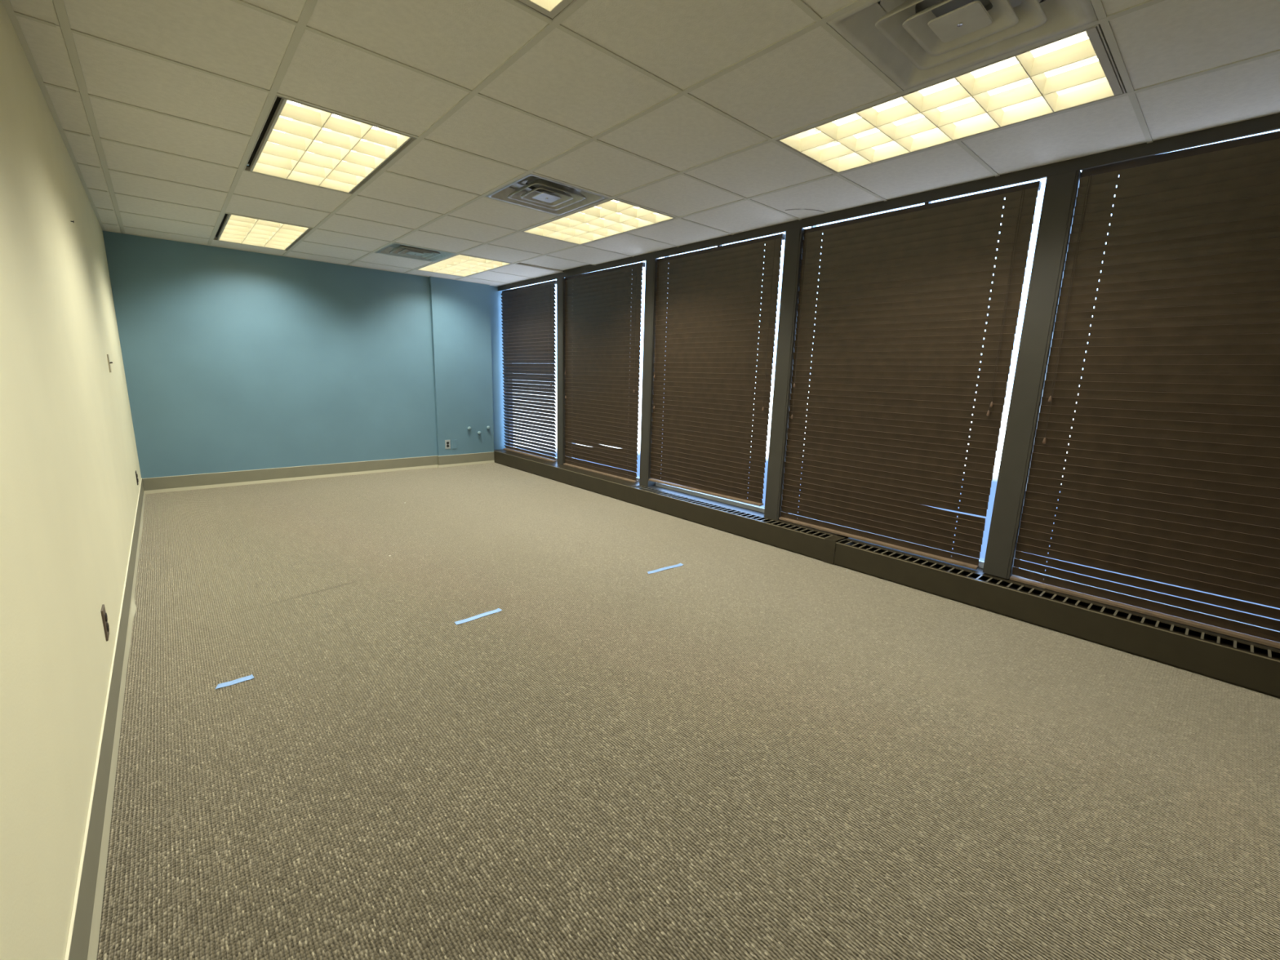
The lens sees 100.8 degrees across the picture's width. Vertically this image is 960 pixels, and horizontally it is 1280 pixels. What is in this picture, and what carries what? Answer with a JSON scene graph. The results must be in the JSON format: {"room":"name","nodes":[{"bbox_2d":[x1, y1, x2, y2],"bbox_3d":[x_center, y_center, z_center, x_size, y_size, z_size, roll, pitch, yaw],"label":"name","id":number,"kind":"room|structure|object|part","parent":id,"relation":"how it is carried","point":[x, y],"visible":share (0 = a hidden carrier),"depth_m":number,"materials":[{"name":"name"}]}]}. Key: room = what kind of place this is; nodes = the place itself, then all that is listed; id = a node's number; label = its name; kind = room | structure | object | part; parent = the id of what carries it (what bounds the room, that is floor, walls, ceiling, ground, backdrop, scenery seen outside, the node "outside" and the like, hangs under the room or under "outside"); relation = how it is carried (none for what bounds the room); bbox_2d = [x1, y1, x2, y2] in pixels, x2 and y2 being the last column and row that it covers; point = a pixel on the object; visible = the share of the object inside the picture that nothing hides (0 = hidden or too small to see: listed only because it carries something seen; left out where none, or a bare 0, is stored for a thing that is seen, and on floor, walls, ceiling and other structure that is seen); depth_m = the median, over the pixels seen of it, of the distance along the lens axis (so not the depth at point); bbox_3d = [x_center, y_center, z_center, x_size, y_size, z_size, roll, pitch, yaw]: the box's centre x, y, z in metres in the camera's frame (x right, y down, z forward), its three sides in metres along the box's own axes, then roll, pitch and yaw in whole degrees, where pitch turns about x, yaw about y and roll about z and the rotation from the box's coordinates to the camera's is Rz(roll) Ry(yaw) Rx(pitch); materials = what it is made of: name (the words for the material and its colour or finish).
{"room":"empty office room","nodes":[
{"label":"empty office room","id":0,"kind":"room"},
{"bbox_2d":[0,0,141,959],"bbox_3d":[-1.963,-0.493,1.661,0.150,2.750,9.150,-8,15,-41],"label":"wall","id":1,"kind":"structure","parent":0,"point":[69,489],"depth_m":1.43,"materials":[{"name":"beige paint"}]},
{"bbox_2d":[64,478,145,959],"bbox_3d":[-1.922,0.766,1.955,0.024,0.168,8.714,-8,15,-41],"label":"baseboard","id":2,"kind":"structure","parent":1,"relation":"attached to","point":[82,942],"depth_m":1.48,"materials":[{"name":"plastic"}]},
{"bbox_2d":[100,604,109,641],"bbox_3d":[-1.948,0.520,1.932,0.011,0.118,0.072,-8,15,-41],"label":"wall outlet","id":3,"kind":"object","parent":1,"relation":"attached to","point":[104,618],"visible":1,"depth_m":1.92,"materials":[{"name":"brown plastic"}]},
{"bbox_2d":[104,613,107,622],"bbox_3d":[-1.946,0.500,1.930,0.005,0.033,0.033,-8,15,-41],"label":"socket","id":4,"kind":"object","parent":3,"relation":"attached to","point":[105,614],"depth_m":1.92,"materials":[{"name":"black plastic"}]},
{"bbox_2d":[106,622,109,631],"bbox_3d":[-1.947,0.539,1.937,0.005,0.033,0.033,-8,15,-41],"label":"socket","id":5,"kind":"object","parent":3,"relation":"attached to","point":[107,624],"depth_m":1.93,"materials":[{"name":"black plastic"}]},
{"bbox_2d":[106,354,112,372],"bbox_3d":[-3.501,-0.771,3.503,0.021,0.116,0.072,-8,15,-41],"label":"light switch","id":6,"kind":"object","parent":1,"relation":"attached to","point":[108,357],"visible":0.99,"depth_m":3.48,"materials":[{"name":"beige plastic"}]},
{"bbox_2d":[135,470,138,484],"bbox_3d":[-4.263,-0.018,4.490,0.011,0.116,0.072,-8,15,-41],"label":"wall outlet","id":7,"kind":"object","parent":1,"relation":"attached to","point":[136,474],"visible":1,"depth_m":4.47,"materials":[{"name":"brown"}]},
{"bbox_2d":[102,231,513,490],"bbox_3d":[-3.409,-1.431,6.202,4.133,2.750,0.288,-8,15,-41],"label":"wall","id":8,"kind":"structure","parent":0,"point":[234,360],"depth_m":5.77,"materials":[{"name":"teal paint"}]},
{"bbox_2d":[142,451,494,493],"bbox_3d":[-3.433,-0.130,6.302,3.635,0.155,0.064,-8,15,-41],"label":"baseboard","id":9,"kind":"structure","parent":8,"relation":"attached to","point":[213,480],"depth_m":6.00,"materials":[{"name":"plastic"}]},
{"bbox_2d":[444,440,450,448],"bbox_3d":[-2.541,-0.470,7.002,0.070,0.120,0.011,-8,15,-41],"label":"wall outlet","id":10,"kind":"object","parent":8,"relation":"attached to","point":[447,442],"visible":1,"depth_m":7.00,"materials":[{"name":"white plastic"}]},
{"bbox_2d":[451,440,457,448],"bbox_3d":[-2.475,-0.475,7.063,0.070,0.120,0.008,-8,15,-41],"label":"blank plate","id":11,"kind":"object","parent":8,"relation":"attached to","point":[454,442],"visible":1,"depth_m":7.06,"materials":[{"name":"teal paint"}]},
{"bbox_2d":[1,0,1279,286],"bbox_3d":[-0.490,-1.859,2.725,3.943,0.320,8.800,-8,15,-41],"label":"ceiling","id":12,"kind":"structure","parent":0,"point":[679,109],"depth_m":2.25,"materials":[{"name":"tile"}]},
{"bbox_2d":[213,213,312,250],"bbox_3d":[-3.336,-2.227,4.644,0.583,0.141,1.192,-8,15,-41],"label":"ceiling light","id":13,"kind":"object","parent":12,"relation":"attached to","point":[234,228],"visible":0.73,"depth_m":4.66,"materials":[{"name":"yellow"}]},
{"bbox_2d":[244,95,417,194],"bbox_3d":[-1.720,-1.829,2.862,0.583,0.141,1.192,-8,15,-41],"label":"ceiling light","id":14,"kind":"object","parent":12,"relation":"attached to","point":[296,141],"visible":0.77,"depth_m":2.85,"materials":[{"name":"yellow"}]},
{"bbox_2d":[374,242,454,262],"bbox_3d":[-2.222,-2.279,5.225,0.587,0.100,0.587,-8,15,-41],"label":"ceiling vent","id":15,"kind":"object","parent":12,"relation":"in","point":[410,251],"visible":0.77,"depth_m":5.27,"materials":[{"name":"metal"}]},
{"bbox_3d":[-2.221,-2.306,5.220,0.387,0.001,0.387,-8,15,-41],"label":"throat plate","id":16,"kind":"part","parent":15,"relation":"part of","materials":[{"name":"grey metal"}]},
{"bbox_3d":[-2.223,-2.244,5.232,0.148,0.018,0.148,-8,15,-41],"label":"plate","id":17,"kind":"part","parent":15,"relation":"part of","materials":[{"name":"metal"}]},
{"bbox_2d":[416,254,511,276],"bbox_3d":[-1.967,-2.425,5.841,0.583,0.141,1.192,-8,15,-41],"label":"ceiling light","id":18,"kind":"object","parent":12,"relation":"attached to","point":[461,265],"visible":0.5,"depth_m":5.88,"materials":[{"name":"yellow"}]},
{"bbox_2d":[514,0,577,21],"bbox_3d":[-0.103,-1.431,1.080,0.583,0.141,1.192,-8,15,-41],"label":"ceiling light","id":19,"kind":"object","parent":12,"relation":"attached to","point":[551,10],"visible":1,"depth_m":1.66,"materials":[{"name":"yellow"}]},
{"bbox_2d":[484,173,609,216],"bbox_3d":[-0.606,-1.881,3.443,0.587,0.100,0.587,-8,15,-41],"label":"ceiling vent","id":20,"kind":"object","parent":12,"relation":"in","point":[535,192],"visible":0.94,"depth_m":3.48,"materials":[{"name":"metal"}]},
{"bbox_3d":[-0.605,-1.907,3.438,0.387,0.001,0.387,-8,15,-41],"label":"throat plate","id":21,"kind":"part","parent":20,"relation":"part of","materials":[{"name":"grey metal"}]},
{"bbox_3d":[-0.607,-1.845,3.450,0.148,0.018,0.148,-8,15,-41],"label":"plate","id":22,"kind":"part","parent":20,"relation":"part of","materials":[{"name":"metal"}]},
{"bbox_2d":[522,190,675,244],"bbox_3d":[-0.351,-2.026,4.059,0.583,0.141,1.192,-8,15,-41],"label":"ceiling light","id":23,"kind":"object","parent":12,"relation":"attached to","point":[611,217],"visible":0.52,"depth_m":4.08,"materials":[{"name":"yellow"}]},
{"bbox_2d":[776,0,1126,173],"bbox_3d":[1.265,-1.628,2.277,0.583,0.141,1.192,-8,15,-41],"label":"ceiling light","id":24,"kind":"object","parent":12,"relation":"attached to","point":[1078,68],"visible":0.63,"depth_m":2.24,"materials":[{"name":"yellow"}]},
{"bbox_2d":[826,0,1097,90],"bbox_3d":[1.010,-1.482,1.661,0.587,0.100,0.587,-8,15,-41],"label":"ceiling vent","id":25,"kind":"object","parent":12,"relation":"in","point":[917,42],"visible":1,"depth_m":1.72,"materials":[{"name":"metal"}]},
{"bbox_3d":[1.009,-1.447,1.668,0.148,0.018,0.148,-8,15,-41],"label":"plate","id":26,"kind":"part","parent":25,"relation":"part of","materials":[{"name":"metal"}]},
{"bbox_3d":[1.011,-1.509,1.656,0.387,0.001,0.387,-8,15,-41],"label":"throat plate","id":27,"kind":"part","parent":25,"relation":"part of","materials":[{"name":"grey metal"}]},
{"bbox_2d":[97,462,1279,959],"bbox_3d":[-0.450,0.674,3.328,4.600,0.100,9.200,-8,15,-41],"label":"floor","id":28,"kind":"structure","parent":0,"point":[745,748],"depth_m":1.80,"materials":[{"name":"carpet"}]},
{"bbox_2d":[215,674,253,688],"bbox_3d":[-1.645,0.818,2.149,0.126,0.006,0.036,-8,15,-41],"label":"tape strip","id":29,"kind":"object","parent":28,"relation":"on","point":[251,677],"visible":1,"depth_m":2.15,"materials":[{"name":"white plastic"}]},
{"bbox_2d":[454,608,502,624],"bbox_3d":[-0.848,0.716,2.783,0.260,0.005,0.034,-9,15,-43],"label":"tape strip","id":30,"kind":"object","parent":28,"relation":"on","point":[497,610],"visible":1,"depth_m":2.78,"materials":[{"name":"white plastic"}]},
{"bbox_2d":[647,563,683,573],"bbox_3d":[0.167,0.593,3.551,0.305,0.006,0.034,-7,14,-36],"label":"tape strip","id":31,"kind":"object","parent":28,"relation":"on","point":[679,564],"visible":1,"depth_m":3.55,"materials":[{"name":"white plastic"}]},
{"bbox_2d":[493,448,837,560],"bbox_3d":[-0.302,0.065,5.729,0.260,0.172,5.148,-8,15,-41],"label":"heater cover","id":32,"kind":"object","parent":28,"relation":"on","point":[748,523],"visible":0.88,"depth_m":4.78,"materials":[{"name":"metal"}]},
{"bbox_2d":[632,485,829,537],"bbox_3d":[-0.296,0.022,5.725,0.248,0.004,5.148,-8,15,-41],"label":"baseboard heater","id":33,"kind":"object","parent":32,"relation":"on","point":[734,519],"depth_m":4.48,"materials":[{"name":"paint"}]},
{"bbox_2d":[822,534,844,564],"bbox_3d":[1.383,0.496,3.775,0.134,0.172,0.082,-8,15,-41],"label":"joint","id":34,"kind":"object","parent":28,"relation":"on","point":[829,542],"visible":1,"depth_m":3.73,"materials":[{"name":"paint"}]},
{"bbox_2d":[834,537,1279,698],"bbox_3d":[2.297,0.709,2.864,0.260,0.166,2.530,-8,15,-41],"label":"heater cover","id":35,"kind":"object","parent":28,"relation":"on","point":[1251,665],"visible":1,"depth_m":2.73,"materials":[{"name":"metal"}]},
{"bbox_2d":[516,447,1279,631],"bbox_3d":[1.041,-0.924,4.279,0.280,2.750,8.735,-8,15,-41],"label":"wall","id":36,"kind":"structure","parent":0,"point":[762,506],"depth_m":3.21,"materials":[{"name":"brown metal"}]},
{"bbox_2d":[507,277,575,465],"bbox_3d":[-1.359,-1.517,6.854,0.193,2.460,1.585,-8,15,-41],"label":"window","id":37,"kind":"structure","parent":36,"relation":"in","point":[508,289],"depth_m":6.27,"materials":[{"name":"grey"}]},
{"bbox_2d":[501,280,556,462],"bbox_3d":[-1.463,-1.392,6.905,0.069,2.163,1.327,-8,15,-41],"label":"window blind","id":38,"kind":"object","parent":37,"relation":"attached to","point":[528,313],"visible":0.99,"depth_m":6.84,"materials":[{"name":"brown wood"}]},
{"bbox_3d":[-1.498,-0.341,7.107,0.050,0.016,1.325,-17,20,-39],"label":"rail","id":39,"kind":"part","parent":38,"relation":"part of","materials":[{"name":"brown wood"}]},
{"bbox_3d":[-1.072,-1.751,6.356,0.005,1.164,0.004,-8,15,-41],"label":"pull cord","id":40,"kind":"part","parent":38,"relation":"part of","materials":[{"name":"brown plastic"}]},
{"bbox_2d":[563,262,645,483],"bbox_3d":[-0.442,-1.144,5.778,0.069,2.171,1.325,-8,15,-41],"label":"window blind","id":41,"kind":"object","parent":36,"relation":"attached to","point":[603,311],"visible":1,"depth_m":5.71,"materials":[{"name":"brown wood"}]},
{"bbox_3d":[-0.477,-0.090,5.981,0.050,0.016,1.324,-17,20,-39],"label":"rail","id":42,"kind":"part","parent":41,"relation":"part of","materials":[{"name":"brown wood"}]},
{"bbox_3d":[-0.045,-1.490,5.224,0.005,1.189,0.004,-8,15,-41],"label":"pull cord","id":43,"kind":"part","parent":41,"relation":"part of","materials":[{"name":"fabric"}]},
{"bbox_2d":[639,227,804,519],"bbox_3d":[0.649,-1.022,4.640,0.193,2.460,1.665,-8,15,-41],"label":"window","id":44,"kind":"structure","parent":36,"relation":"in","point":[678,489],"depth_m":4.15,"materials":[{"name":"grey metal"}]},
{"bbox_2d":[648,233,785,506],"bbox_3d":[0.586,-0.927,4.639,0.069,2.122,1.354,-8,15,-41],"label":"window blind","id":45,"kind":"object","parent":44,"relation":"attached to","point":[702,421],"visible":1,"depth_m":4.55,"materials":[{"name":"brown wood"}]},
{"bbox_3d":[0.155,-1.367,5.016,0.005,1.330,0.004,-8,15,-41],"label":"pull cord","id":46,"kind":"part","parent":45,"relation":"part of","materials":[{"name":"brown plastic"}]},
{"bbox_3d":[0.153,-1.514,4.995,0.005,1.032,0.004,-8,15,-41],"label":"pull cord","id":47,"kind":"part","parent":45,"relation":"part of","materials":[{"name":"brown plastic"}]},
{"bbox_3d":[0.551,0.099,4.836,0.050,0.016,1.352,-17,20,-39],"label":"rail","id":48,"kind":"part","parent":45,"relation":"part of","materials":[{"name":"brown wood"}]},
{"bbox_3d":[0.995,-1.193,4.085,0.005,1.262,0.004,-8,15,-41],"label":"pull cord","id":49,"kind":"part","parent":45,"relation":"part of","materials":[{"name":"brown plastic"}]},
{"bbox_2d":[497,112,1279,291],"bbox_3d":[0.656,-2.109,4.321,0.018,0.363,7.765,-8,15,-41],"label":"trim","id":50,"kind":"structure","parent":36,"relation":"attached to","point":[1269,122],"depth_m":2.95,"materials":[{"name":"brown metal"}]},
{"bbox_2d":[787,169,1081,579],"bbox_3d":[1.719,-0.758,3.460,0.193,2.460,1.565,-8,15,-41],"label":"window","id":51,"kind":"structure","parent":36,"relation":"in","point":[980,562],"depth_m":2.88,"materials":[{"name":"grey metal"}]},
{"bbox_2d":[778,180,1041,569],"bbox_3d":[1.616,-0.643,3.507,0.069,2.178,1.395,-8,15,-41],"label":"window blind","id":52,"kind":"object","parent":51,"relation":"attached to","point":[901,305],"visible":1,"depth_m":3.39,"materials":[{"name":"brown wood"}]},
{"bbox_3d":[1.171,-1.128,3.893,0.005,1.300,0.004,-8,15,-41],"label":"pull cord","id":53,"kind":"part","parent":52,"relation":"part of","materials":[{"name":"brown plastic"}]},
{"bbox_3d":[1.173,-1.244,3.873,0.005,1.066,0.004,-8,15,-41],"label":"pull cord","id":54,"kind":"part","parent":52,"relation":"part of","materials":[{"name":"fabric"}]},
{"bbox_3d":[1.581,0.415,3.711,0.050,0.016,1.394,-17,20,-39],"label":"rail","id":55,"kind":"part","parent":52,"relation":"part of","materials":[{"name":"brown wood"}]},
{"bbox_3d":[2.026,-0.976,2.941,0.005,1.182,0.004,-8,15,-41],"label":"pull cord","id":56,"kind":"part","parent":52,"relation":"part of","materials":[{"name":"fabric"}]},
{"bbox_3d":[2.033,-0.999,2.929,0.005,1.132,0.004,-8,15,-41],"label":"pull cord","id":57,"kind":"part","parent":52,"relation":"part of","materials":[{"name":"fabric"}]},
{"bbox_2d":[1009,130,1279,648],"bbox_3d":[2.648,-0.381,2.371,0.069,2.179,1.380,-8,15,-41],"label":"window blind","id":58,"kind":"object","parent":36,"relation":"attached to","point":[1171,474],"visible":1,"depth_m":2.51,"materials":[{"name":"brown wood"}]},
{"bbox_3d":[2.213,-0.868,2.745,0.005,1.312,0.004,-8,15,-41],"label":"pull cord","id":59,"kind":"part","parent":58,"relation":"part of","materials":[{"name":"brown plastic"}]},
{"bbox_3d":[2.211,-0.978,2.730,0.005,1.090,0.004,-8,15,-41],"label":"pull cord","id":60,"kind":"part","parent":58,"relation":"part of","materials":[{"name":"fabric"}]},
{"bbox_3d":[2.613,0.677,2.575,0.050,0.016,1.378,-17,20,-39],"label":"rail","id":61,"kind":"part","parent":58,"relation":"part of","materials":[{"name":"brown wood"}]}
]}

